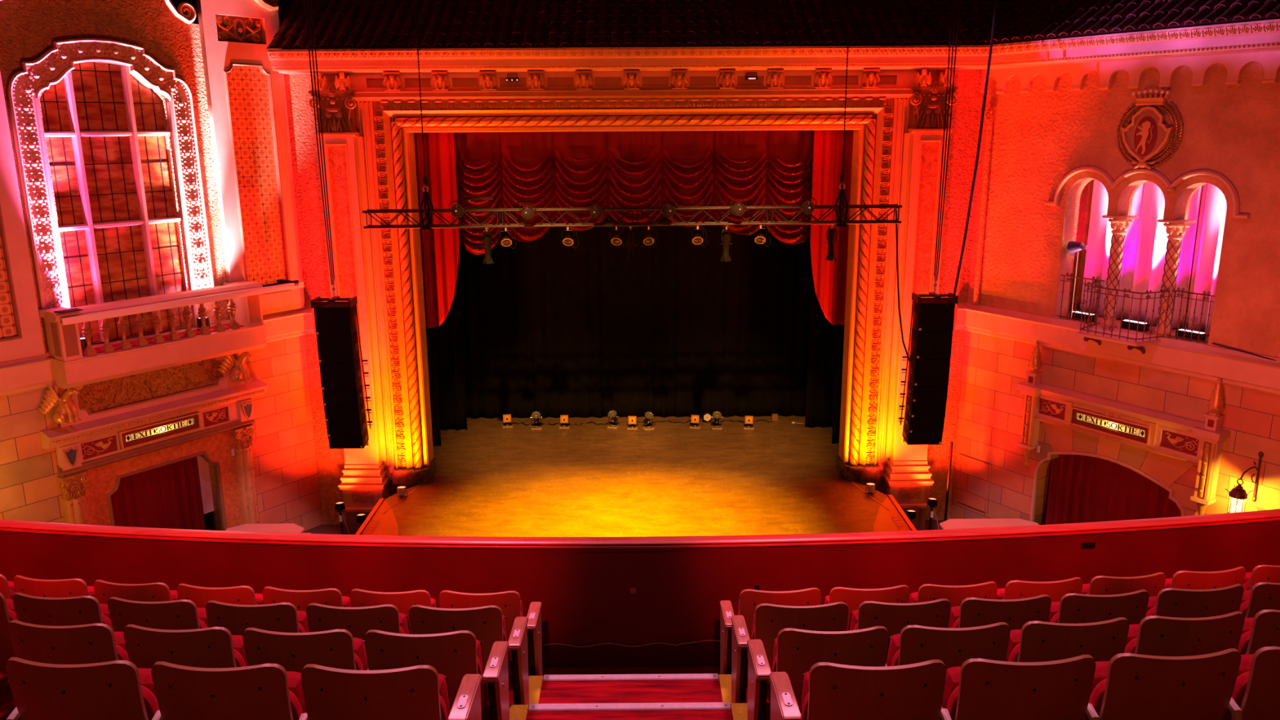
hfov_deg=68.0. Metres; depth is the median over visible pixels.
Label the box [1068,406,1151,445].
exit sign
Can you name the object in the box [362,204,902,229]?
lighting truss
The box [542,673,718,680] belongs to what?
stair nosing
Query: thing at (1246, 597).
seat cushion
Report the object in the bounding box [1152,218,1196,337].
column
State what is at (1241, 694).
cushion
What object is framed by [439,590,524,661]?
seat
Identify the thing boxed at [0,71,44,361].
pier
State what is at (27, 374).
trim
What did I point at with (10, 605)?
seat cushion
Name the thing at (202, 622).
cushion
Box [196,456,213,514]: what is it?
board
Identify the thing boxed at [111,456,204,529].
door curtain
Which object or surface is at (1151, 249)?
curtain
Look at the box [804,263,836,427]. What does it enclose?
drape
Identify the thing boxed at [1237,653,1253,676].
seat cushion
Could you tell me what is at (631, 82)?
carved corbel
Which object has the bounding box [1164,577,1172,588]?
seat cushion
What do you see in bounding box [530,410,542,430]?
spotlight
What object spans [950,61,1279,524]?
wall
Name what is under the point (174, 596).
seat cushion
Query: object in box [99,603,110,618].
seat cushion
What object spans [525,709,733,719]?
carpet
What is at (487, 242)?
spotlight
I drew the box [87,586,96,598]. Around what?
seat cushion
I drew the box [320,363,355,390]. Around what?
grille
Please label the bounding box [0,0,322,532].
wall
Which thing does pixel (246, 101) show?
pier
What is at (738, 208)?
lamp
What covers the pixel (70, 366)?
balcony
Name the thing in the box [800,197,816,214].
lamp
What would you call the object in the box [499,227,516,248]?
lamp
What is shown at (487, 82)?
carved corbel
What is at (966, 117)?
wall
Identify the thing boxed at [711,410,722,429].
stage light
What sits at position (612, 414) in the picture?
spotlight
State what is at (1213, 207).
curtain
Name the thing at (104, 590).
seat
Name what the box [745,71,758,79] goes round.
lamp
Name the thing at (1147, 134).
crest
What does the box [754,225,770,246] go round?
lamp
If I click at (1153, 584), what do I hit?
seat
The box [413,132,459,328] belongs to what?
curtain
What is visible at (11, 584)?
seat cushion
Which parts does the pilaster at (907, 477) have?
plinth panel, panel moulding, marble panel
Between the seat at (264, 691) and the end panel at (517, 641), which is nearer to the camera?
the seat at (264, 691)
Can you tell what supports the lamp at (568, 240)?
hanging from the lighting truss
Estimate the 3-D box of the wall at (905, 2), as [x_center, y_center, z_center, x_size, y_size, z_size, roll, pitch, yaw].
[-0.130,-3.412,25.208,14.200,12.000,0.200,0,14,0]
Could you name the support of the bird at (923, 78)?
on the pilaster at (907, 477)
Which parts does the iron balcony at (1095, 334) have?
rail, rail, handrail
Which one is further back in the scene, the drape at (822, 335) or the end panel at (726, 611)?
the drape at (822, 335)
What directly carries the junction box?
on the floor at (780, 477)
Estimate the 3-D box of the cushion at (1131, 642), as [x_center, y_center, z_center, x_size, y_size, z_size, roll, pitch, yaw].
[2.536,1.460,4.506,0.512,0.430,0.209,-2,14,-5]
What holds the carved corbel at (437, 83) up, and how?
on the entablature
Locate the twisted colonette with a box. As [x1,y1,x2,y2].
[973,106,996,305]
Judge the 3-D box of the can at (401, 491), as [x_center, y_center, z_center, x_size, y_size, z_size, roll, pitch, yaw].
[-4.933,2.808,20.130,0.450,0.258,0.202,0,14,0]
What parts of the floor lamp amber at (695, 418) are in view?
gel frame, board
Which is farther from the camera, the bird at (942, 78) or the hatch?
the hatch
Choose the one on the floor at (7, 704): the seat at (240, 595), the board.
the seat at (240, 595)
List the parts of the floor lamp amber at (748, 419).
gel frame, board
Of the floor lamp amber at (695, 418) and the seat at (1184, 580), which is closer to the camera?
the seat at (1184, 580)
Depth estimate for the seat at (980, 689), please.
3.47 m
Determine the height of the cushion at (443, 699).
0.430 m
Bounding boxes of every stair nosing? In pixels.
[528,702,730,711]
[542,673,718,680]
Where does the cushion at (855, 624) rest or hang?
on the seat at (894, 617)
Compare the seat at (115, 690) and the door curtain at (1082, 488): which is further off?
the door curtain at (1082, 488)
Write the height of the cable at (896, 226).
2.908 m
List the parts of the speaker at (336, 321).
flying frame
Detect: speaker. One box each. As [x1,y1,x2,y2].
[303,0,372,448]
[897,0,959,444]
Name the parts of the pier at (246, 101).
relief panel, tile panel, panel moulding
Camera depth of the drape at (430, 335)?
22.98 m
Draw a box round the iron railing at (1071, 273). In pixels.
[1057,272,1104,324]
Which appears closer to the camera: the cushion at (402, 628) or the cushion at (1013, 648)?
the cushion at (1013, 648)
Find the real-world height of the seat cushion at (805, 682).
0.410 m
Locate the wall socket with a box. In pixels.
[754,585,759,590]
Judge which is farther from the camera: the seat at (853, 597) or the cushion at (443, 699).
the seat at (853, 597)
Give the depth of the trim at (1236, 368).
17.04 m
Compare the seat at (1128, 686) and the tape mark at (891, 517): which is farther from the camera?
the tape mark at (891, 517)
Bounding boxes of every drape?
[426,326,441,446]
[434,266,466,430]
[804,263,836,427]
[831,324,844,444]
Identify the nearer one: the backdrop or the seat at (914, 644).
the seat at (914, 644)
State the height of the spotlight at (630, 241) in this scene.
0.740 m
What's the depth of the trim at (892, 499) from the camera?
19.05 m
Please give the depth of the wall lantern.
15.70 m
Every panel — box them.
[448,674,482,719]
[482,640,509,719]
[507,616,528,705]
[526,601,542,675]
[541,551,719,644]
[720,600,734,674]
[730,614,750,702]
[746,639,771,719]
[768,671,801,719]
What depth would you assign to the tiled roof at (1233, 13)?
16.53 m
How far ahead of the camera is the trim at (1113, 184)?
16.42 m
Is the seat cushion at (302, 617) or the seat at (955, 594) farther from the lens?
the seat at (955, 594)
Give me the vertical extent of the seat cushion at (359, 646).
0.410 m
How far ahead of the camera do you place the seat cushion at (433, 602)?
6.06 m
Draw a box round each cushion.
[5,599,15,612]
[7,581,15,591]
[8,589,15,599]
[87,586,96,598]
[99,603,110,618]
[101,613,113,630]
[113,631,127,652]
[115,644,129,661]
[137,667,156,697]
[141,684,159,719]
[169,590,178,599]
[196,607,208,627]
[198,617,208,628]
[231,635,248,666]
[233,648,245,666]
[254,593,263,604]
[286,671,306,713]
[288,689,302,719]
[297,610,309,632]
[297,622,306,632]
[342,595,351,607]
[352,637,368,670]
[354,653,363,670]
[399,613,408,634]
[400,626,404,634]
[430,597,436,607]
[438,673,450,716]
[439,694,448,719]
[475,640,487,711]
[476,656,484,711]
[486,628,508,686]
[502,614,510,671]
[520,600,523,615]
[751,613,755,639]
[751,626,769,684]
[768,637,777,702]
[772,654,777,671]
[800,671,809,715]
[801,693,808,719]
[824,595,829,604]
[849,609,857,630]
[853,622,857,630]
[886,633,900,666]
[891,648,899,666]
[908,591,918,603]
[942,666,960,708]
[946,685,959,719]
[948,605,959,627]
[951,617,959,627]
[995,588,1004,599]
[1005,629,1021,661]
[1008,643,1019,662]
[1048,601,1059,622]
[1049,612,1058,622]
[1081,583,1089,594]
[1084,678,1106,719]
[1089,661,1109,697]
[1124,636,1137,653]
[1125,623,1139,645]
[1145,606,1155,617]
[1146,595,1156,613]
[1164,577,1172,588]
[1222,671,1249,719]
[1237,630,1251,654]
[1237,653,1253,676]
[1239,600,1248,616]
[1240,590,1250,604]
[1241,617,1253,634]
[1242,580,1249,590]
[1243,572,1251,583]
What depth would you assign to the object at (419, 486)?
19.93 m
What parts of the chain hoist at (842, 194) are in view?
chain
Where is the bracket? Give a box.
[464,195,493,208]
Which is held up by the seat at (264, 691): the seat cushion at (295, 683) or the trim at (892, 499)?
the seat cushion at (295, 683)
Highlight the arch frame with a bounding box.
[355,97,911,484]
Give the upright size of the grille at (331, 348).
0.525 m
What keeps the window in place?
in the wall at (283, 447)
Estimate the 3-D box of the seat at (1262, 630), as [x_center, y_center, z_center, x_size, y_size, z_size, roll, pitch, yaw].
[3.107,1.560,4.647,0.555,0.932,0.385,-2,14,-6]
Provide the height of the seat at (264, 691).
0.932 m
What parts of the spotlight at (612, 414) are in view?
board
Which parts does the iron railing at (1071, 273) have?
rail, rail, handrail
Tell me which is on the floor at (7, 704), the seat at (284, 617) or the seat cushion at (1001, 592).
the seat at (284, 617)
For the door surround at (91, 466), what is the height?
4.440 m
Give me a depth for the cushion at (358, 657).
4.38 m
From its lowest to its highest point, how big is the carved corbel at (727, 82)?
0.356 m
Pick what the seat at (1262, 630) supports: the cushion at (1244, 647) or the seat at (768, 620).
the cushion at (1244, 647)
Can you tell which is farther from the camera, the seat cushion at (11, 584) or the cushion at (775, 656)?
the seat cushion at (11, 584)
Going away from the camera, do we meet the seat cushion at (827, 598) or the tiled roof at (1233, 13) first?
the seat cushion at (827, 598)
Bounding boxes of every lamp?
[80,337,91,351]
[196,316,209,330]
[448,200,465,217]
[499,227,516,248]
[506,73,519,81]
[519,202,535,219]
[561,226,578,248]
[588,202,604,218]
[610,226,626,247]
[642,226,658,248]
[660,200,675,217]
[691,225,707,247]
[702,412,711,422]
[730,199,746,215]
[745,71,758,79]
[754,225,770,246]
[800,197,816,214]
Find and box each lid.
[225,523,311,533]
[939,518,1039,529]
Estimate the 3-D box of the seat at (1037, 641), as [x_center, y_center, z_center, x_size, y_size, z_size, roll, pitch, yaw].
[1.999,1.591,4.551,0.555,0.932,0.385,-1,14,-4]
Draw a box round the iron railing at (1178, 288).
[1166,287,1214,344]
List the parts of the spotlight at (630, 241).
gel frame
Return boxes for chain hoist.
[414,0,433,229]
[834,0,850,226]
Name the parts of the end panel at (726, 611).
armrest, number plate, frame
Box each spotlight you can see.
[481,227,494,263]
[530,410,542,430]
[607,409,619,429]
[625,226,637,262]
[720,225,732,262]
[825,224,838,260]
[1066,240,1087,319]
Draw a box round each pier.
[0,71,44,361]
[195,0,305,315]
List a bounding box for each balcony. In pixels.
[38,280,266,389]
[1075,279,1169,354]
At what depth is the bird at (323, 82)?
18.69 m
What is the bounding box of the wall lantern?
[1224,451,1263,513]
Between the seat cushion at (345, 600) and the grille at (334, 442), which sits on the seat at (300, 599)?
the seat cushion at (345, 600)
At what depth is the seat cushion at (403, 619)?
5.29 m
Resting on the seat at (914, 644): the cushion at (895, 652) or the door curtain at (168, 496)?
the cushion at (895, 652)
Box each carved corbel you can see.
[382,71,402,91]
[430,71,449,91]
[478,71,497,90]
[526,71,545,90]
[574,71,593,90]
[622,70,641,89]
[670,70,688,89]
[717,70,737,89]
[765,69,785,88]
[813,69,832,88]
[861,68,880,88]
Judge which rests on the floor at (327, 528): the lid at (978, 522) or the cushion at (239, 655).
the lid at (978, 522)
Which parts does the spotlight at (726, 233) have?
gel frame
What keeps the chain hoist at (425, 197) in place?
hanging from the ceiling
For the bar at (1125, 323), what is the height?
0.149 m
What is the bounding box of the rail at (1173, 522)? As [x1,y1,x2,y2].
[0,508,1279,548]
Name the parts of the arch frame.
architrave, moulding, rope moulding, rope moulding, moulding, rope moulding, rope moulding, moulding, architrave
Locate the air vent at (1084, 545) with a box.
[1080,542,1095,548]
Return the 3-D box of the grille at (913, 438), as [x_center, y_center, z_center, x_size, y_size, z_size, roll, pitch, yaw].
[5.586,1.552,18.602,0.650,0.232,0.011,0,22,0]
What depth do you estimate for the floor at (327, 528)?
21.29 m
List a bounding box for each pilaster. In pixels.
[308,89,389,533]
[882,85,958,529]
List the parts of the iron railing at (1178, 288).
rail, rail, handrail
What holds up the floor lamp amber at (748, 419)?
on the floor at (780, 477)
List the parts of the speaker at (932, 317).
flying frame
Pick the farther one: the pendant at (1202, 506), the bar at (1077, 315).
the bar at (1077, 315)
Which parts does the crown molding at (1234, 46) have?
cornice, palmette moulding, bead moulding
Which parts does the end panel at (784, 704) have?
number plate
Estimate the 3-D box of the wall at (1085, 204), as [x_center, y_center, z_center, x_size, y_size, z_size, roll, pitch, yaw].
[9.618,-2.059,17.505,0.800,3.700,3.700,-9,16,-32]
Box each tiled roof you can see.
[266,0,1011,48]
[972,0,1279,44]
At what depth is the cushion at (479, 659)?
4.41 m
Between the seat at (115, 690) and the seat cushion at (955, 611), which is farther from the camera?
the seat cushion at (955, 611)
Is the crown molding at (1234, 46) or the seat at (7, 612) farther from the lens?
the crown molding at (1234, 46)
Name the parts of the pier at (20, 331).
tile panel, panel moulding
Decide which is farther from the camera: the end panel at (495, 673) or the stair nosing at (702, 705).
the stair nosing at (702, 705)
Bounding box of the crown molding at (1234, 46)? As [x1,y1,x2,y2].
[973,18,1279,93]
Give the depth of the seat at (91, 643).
4.33 m
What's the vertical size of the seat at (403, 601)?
0.932 m
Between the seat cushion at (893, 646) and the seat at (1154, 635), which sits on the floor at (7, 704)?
the seat at (1154, 635)
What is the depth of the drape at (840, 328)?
22.99 m
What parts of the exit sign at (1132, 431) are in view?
glass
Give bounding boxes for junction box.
[771,413,777,420]
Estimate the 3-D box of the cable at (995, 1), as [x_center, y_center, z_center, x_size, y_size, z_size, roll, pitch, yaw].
[6.102,-5.762,16.745,0.478,9.503,0.123,3,14,13]
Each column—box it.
[1099,214,1138,328]
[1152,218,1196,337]
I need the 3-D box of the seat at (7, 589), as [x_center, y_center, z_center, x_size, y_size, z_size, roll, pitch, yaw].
[-4.327,1.783,6.372,0.555,0.932,0.385,2,14,8]
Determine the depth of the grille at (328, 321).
17.91 m
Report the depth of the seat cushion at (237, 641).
4.48 m
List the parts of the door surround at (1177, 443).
red panel, door moulding, carved trim, moulding, cornice, red panel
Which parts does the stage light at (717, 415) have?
board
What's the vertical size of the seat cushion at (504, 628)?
0.410 m
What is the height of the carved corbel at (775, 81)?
0.356 m
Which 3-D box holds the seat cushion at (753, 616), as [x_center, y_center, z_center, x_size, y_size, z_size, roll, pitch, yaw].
[0.862,1.600,5.369,0.470,0.410,0.177,-1,14,-2]
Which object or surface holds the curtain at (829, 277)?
hanging from the track
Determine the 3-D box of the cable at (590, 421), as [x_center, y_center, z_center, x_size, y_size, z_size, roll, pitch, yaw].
[-1.998,1.668,25.000,2.816,0.043,0.269,0,14,0]
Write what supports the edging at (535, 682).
on the floor at (7, 704)
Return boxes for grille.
[314,307,351,335]
[316,335,353,363]
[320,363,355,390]
[322,391,357,406]
[324,406,359,422]
[326,422,361,437]
[328,437,363,448]
[907,433,942,444]
[909,418,944,433]
[911,402,946,417]
[912,386,947,402]
[914,360,950,386]
[916,332,952,359]
[918,303,955,331]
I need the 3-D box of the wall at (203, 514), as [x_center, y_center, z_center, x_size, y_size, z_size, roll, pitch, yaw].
[-10.353,2.735,19.247,0.051,3.000,3.000,9,17,34]
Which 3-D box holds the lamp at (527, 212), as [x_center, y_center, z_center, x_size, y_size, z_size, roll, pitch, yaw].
[-2.138,-2.833,18.031,0.298,0.302,0.258,-3,14,-9]
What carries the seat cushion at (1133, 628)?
on the seat at (1154, 635)
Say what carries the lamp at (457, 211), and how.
attached to the lighting truss
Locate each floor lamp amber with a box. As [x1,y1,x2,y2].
[502,413,512,428]
[559,414,569,428]
[626,416,637,429]
[689,414,700,428]
[743,415,754,429]
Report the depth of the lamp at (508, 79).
18.79 m
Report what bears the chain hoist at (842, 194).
hanging from the ceiling
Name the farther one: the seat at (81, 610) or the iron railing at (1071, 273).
the iron railing at (1071, 273)
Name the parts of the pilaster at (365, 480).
panel moulding, marble panel, plinth panel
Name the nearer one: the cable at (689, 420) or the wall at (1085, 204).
the wall at (1085, 204)
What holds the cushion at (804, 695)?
on the seat at (828, 691)
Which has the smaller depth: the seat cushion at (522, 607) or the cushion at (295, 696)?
the cushion at (295, 696)
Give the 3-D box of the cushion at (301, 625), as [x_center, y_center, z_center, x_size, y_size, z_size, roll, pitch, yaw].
[-2.098,1.600,5.274,0.512,0.430,0.209,1,14,4]
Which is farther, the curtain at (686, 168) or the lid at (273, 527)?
the curtain at (686, 168)
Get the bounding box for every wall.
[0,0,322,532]
[170,0,333,48]
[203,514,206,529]
[284,70,982,524]
[349,2,915,48]
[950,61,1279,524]
[1067,179,1208,340]
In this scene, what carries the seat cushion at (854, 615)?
on the seat at (894, 617)
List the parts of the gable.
moulding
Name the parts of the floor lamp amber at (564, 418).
gel frame, board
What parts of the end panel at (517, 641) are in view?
frame, number plate, armrest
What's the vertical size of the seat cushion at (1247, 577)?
0.410 m
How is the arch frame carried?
attached to the wall at (966, 117)
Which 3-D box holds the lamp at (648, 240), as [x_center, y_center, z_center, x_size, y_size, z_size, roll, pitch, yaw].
[0.197,-2.431,18.630,0.293,0.480,0.209,4,14,17]
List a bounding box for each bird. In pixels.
[311,71,328,90]
[334,71,351,89]
[915,67,931,86]
[937,67,955,86]
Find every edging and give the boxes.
[509,704,528,719]
[528,675,542,704]
[718,674,731,703]
[730,702,747,719]
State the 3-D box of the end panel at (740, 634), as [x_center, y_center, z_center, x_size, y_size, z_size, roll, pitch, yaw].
[0.581,1.824,5.430,0.096,0.659,0.340,-1,14,-1]
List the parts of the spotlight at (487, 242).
gel frame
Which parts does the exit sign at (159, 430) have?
glass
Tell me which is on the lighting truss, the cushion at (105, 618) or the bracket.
the bracket
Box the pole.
[943,441,952,521]
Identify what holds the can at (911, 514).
on the floor at (327, 528)
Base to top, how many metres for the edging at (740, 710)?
0.006 m
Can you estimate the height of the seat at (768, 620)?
0.932 m
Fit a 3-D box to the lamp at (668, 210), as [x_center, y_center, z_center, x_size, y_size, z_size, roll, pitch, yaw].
[0.539,-2.866,18.032,0.298,0.302,0.258,0,14,1]
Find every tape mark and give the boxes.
[366,520,381,533]
[890,516,905,529]
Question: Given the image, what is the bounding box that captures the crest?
[1115,88,1183,168]
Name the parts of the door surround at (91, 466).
red panel, marble panel, panel moulding, cornice, architrave, door moulding, red panel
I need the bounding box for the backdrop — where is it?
[458,213,811,418]
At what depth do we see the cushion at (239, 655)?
4.40 m
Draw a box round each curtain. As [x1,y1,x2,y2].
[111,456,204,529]
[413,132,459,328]
[453,129,813,254]
[809,129,853,325]
[1044,454,1181,524]
[1080,178,1144,319]
[1128,181,1202,328]
[1185,182,1226,335]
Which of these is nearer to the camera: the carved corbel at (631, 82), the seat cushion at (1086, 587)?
the seat cushion at (1086, 587)
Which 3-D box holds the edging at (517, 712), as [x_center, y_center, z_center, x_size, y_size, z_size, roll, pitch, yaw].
[-0.666,1.999,4.896,0.100,0.006,0.743,0,14,0]
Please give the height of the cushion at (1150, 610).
0.430 m
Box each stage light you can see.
[642,411,654,430]
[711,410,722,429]
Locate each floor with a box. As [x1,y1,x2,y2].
[0,666,770,719]
[204,453,1050,534]
[360,415,911,537]
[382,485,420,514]
[510,643,747,667]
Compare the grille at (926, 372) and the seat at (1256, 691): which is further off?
the grille at (926, 372)
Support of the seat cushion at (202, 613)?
on the seat at (176, 615)
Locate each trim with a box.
[0,307,306,396]
[302,306,315,333]
[355,497,384,534]
[851,482,888,510]
[888,494,916,530]
[953,302,967,329]
[963,302,1279,395]
[1044,166,1250,219]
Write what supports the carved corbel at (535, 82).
on the entablature
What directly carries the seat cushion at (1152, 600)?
on the seat at (1171, 602)
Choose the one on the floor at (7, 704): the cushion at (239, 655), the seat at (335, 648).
the seat at (335, 648)
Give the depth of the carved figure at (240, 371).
18.80 m
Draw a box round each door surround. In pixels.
[40,351,268,530]
[1016,340,1231,521]
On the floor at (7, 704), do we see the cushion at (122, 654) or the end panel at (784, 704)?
the end panel at (784, 704)
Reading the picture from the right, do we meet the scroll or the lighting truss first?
the lighting truss
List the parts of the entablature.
cornice, palmette moulding, bead moulding, architrave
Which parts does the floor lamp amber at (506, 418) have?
gel frame, board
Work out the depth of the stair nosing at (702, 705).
5.23 m
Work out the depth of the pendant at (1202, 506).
16.48 m
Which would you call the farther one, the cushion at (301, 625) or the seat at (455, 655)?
the cushion at (301, 625)
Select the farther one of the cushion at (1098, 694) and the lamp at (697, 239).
the lamp at (697, 239)
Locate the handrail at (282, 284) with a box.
[53,279,303,325]
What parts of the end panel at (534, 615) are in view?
frame, number plate, armrest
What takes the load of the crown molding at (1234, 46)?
attached to the wall at (1040, 136)
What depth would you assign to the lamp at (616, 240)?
18.61 m
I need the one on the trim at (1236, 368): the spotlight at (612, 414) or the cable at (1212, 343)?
the cable at (1212, 343)
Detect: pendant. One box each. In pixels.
[1022,448,1031,466]
[1196,502,1207,515]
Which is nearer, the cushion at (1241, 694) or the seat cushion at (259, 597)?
the cushion at (1241, 694)
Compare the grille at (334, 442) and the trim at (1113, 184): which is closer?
the trim at (1113, 184)
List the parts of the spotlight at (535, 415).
board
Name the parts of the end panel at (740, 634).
armrest, number plate, frame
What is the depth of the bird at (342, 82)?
18.69 m
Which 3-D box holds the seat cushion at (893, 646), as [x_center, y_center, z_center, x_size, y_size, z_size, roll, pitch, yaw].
[1.417,1.491,4.574,0.470,0.410,0.177,-1,14,-3]
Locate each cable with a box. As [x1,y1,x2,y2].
[511,421,617,425]
[542,639,719,647]
[637,419,773,423]
[895,209,909,361]
[952,0,997,297]
[1212,342,1276,360]
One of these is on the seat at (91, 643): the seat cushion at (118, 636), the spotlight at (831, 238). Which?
the seat cushion at (118, 636)
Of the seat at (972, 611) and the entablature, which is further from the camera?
the entablature
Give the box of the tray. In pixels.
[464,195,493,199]
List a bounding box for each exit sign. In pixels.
[117,411,201,449]
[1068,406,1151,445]
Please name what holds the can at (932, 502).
on the floor at (327, 528)
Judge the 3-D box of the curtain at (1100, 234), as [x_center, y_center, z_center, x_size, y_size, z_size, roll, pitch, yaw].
[9.143,-2.376,18.393,0.314,3.100,1.041,-9,16,-32]
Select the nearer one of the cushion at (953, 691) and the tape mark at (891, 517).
the cushion at (953, 691)
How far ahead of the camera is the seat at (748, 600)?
5.82 m
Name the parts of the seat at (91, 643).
backrest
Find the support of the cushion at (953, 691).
on the seat at (980, 689)
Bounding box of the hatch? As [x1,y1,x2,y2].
[955,453,991,513]
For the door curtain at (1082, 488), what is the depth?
18.60 m
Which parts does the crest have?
crown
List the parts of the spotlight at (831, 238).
gel frame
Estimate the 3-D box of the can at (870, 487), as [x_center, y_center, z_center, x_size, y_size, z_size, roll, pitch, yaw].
[5.007,2.742,20.149,0.450,0.258,0.202,0,14,0]
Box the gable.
[0,0,195,23]
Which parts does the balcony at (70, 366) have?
post panel, post, rail, post, post panel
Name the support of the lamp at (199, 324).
on the balcony at (70, 366)
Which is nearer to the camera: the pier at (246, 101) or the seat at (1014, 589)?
the seat at (1014, 589)
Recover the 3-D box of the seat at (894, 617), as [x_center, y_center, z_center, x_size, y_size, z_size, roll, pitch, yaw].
[1.442,1.701,5.335,0.555,0.932,0.385,-1,14,-3]
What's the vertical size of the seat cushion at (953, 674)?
0.410 m
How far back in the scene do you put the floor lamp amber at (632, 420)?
24.52 m
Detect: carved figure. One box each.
[37,385,81,424]
[217,351,252,382]
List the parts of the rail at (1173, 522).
rail, rail, rail, rail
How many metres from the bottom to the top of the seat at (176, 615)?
0.932 m
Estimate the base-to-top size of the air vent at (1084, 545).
0.040 m
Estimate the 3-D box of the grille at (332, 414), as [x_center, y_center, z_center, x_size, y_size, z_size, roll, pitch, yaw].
[-5.767,1.052,18.380,0.650,0.305,0.011,0,17,0]
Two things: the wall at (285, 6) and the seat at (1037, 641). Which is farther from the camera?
the wall at (285, 6)
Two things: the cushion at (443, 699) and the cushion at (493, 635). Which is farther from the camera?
the cushion at (493, 635)
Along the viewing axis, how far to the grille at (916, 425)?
18.50 m
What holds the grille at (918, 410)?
attached to the speaker at (932, 317)
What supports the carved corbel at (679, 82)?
on the entablature
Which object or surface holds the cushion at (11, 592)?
on the seat at (7, 589)
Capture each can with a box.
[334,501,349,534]
[355,513,366,525]
[396,485,407,497]
[865,482,887,495]
[906,509,915,527]
[926,497,939,529]
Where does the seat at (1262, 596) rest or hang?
on the floor at (7, 704)
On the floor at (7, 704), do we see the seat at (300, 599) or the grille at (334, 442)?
the seat at (300, 599)
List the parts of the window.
pane, pane, pane, pane, pane, moulding, pane, pane, pane, pane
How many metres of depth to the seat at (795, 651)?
4.24 m
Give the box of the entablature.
[266,44,988,101]
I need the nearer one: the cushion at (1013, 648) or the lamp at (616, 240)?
the cushion at (1013, 648)
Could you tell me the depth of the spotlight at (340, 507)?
20.21 m
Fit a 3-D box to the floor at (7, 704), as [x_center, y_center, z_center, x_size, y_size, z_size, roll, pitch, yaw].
[-0.053,2.343,4.694,17.169,1.726,6.012,0,14,0]
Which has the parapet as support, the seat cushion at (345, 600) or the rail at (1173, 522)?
the rail at (1173, 522)
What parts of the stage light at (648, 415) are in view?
board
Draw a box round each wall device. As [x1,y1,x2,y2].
[231,448,235,456]
[1035,445,1039,453]
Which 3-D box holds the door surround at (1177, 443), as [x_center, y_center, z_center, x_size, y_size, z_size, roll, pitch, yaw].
[8.825,2.150,17.928,0.410,4.530,3.920,-9,16,-32]
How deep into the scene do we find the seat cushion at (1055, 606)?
5.34 m
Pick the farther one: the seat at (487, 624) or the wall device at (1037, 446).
the wall device at (1037, 446)
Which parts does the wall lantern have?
arm, wall plate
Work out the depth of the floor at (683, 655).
6.66 m
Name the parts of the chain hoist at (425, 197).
chain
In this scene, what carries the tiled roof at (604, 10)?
on the crown molding at (1234, 46)
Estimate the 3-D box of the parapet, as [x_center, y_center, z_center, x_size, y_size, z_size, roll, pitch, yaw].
[-0.059,2.116,7.226,14.570,1.968,1.051,0,14,0]
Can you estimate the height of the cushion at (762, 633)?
0.430 m
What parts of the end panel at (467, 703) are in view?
number plate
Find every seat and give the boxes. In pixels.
[0,573,15,599]
[0,592,17,670]
[5,657,159,719]
[7,619,129,682]
[12,592,113,630]
[13,575,96,598]
[93,579,178,604]
[107,596,208,631]
[123,624,248,668]
[151,661,306,719]
[176,583,263,608]
[205,600,309,635]
[242,627,368,672]
[262,586,351,611]
[298,663,451,719]
[306,603,410,640]
[350,588,437,631]
[364,629,488,711]
[408,604,510,686]
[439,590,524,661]
[737,587,821,658]
[751,601,848,684]
[768,626,888,707]
[799,659,951,719]
[822,585,910,631]
[848,598,951,639]
[885,622,1010,669]
[908,581,997,607]
[942,654,1099,719]
[948,594,1051,630]
[995,577,1083,601]
[1005,617,1129,662]
[1048,589,1149,624]
[1081,572,1165,596]
[1084,648,1242,719]
[1124,611,1244,656]
[1145,583,1244,617]
[1164,566,1245,589]
[1222,646,1279,719]
[1237,608,1279,654]
[1239,582,1279,617]
[1242,564,1279,590]
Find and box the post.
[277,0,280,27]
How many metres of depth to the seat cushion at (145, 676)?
3.67 m
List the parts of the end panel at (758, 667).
armrest, number plate, frame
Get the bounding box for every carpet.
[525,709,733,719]
[537,680,722,703]
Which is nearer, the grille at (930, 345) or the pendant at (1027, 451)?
the grille at (930, 345)
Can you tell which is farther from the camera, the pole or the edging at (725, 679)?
the pole
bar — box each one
[1069,311,1096,321]
[1120,320,1149,332]
[1175,328,1207,342]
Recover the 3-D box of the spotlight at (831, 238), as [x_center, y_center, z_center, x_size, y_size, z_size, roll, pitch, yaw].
[3.759,-2.331,18.648,0.280,0.740,0.156,5,15,21]
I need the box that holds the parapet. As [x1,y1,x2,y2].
[0,520,1279,644]
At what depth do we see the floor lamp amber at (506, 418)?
24.73 m
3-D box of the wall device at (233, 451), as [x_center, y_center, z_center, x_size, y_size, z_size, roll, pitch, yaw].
[-8.277,1.882,19.314,0.040,0.150,0.070,9,17,34]
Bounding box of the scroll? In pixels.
[253,0,278,10]
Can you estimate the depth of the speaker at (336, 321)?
18.13 m
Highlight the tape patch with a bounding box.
[629,586,635,593]
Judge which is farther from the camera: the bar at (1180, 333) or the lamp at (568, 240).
the lamp at (568, 240)
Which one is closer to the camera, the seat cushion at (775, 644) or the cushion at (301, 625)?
the seat cushion at (775, 644)
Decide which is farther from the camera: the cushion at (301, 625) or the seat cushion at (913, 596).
the seat cushion at (913, 596)
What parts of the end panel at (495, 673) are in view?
frame, number plate, armrest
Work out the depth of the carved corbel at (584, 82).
18.79 m
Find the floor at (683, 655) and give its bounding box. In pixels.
[510,643,747,667]
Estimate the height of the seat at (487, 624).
0.932 m
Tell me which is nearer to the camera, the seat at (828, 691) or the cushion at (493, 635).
the seat at (828, 691)
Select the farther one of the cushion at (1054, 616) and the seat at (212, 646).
the cushion at (1054, 616)
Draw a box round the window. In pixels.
[5,38,217,352]
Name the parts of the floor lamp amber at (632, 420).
board, gel frame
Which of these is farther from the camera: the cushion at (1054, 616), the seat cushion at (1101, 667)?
the cushion at (1054, 616)

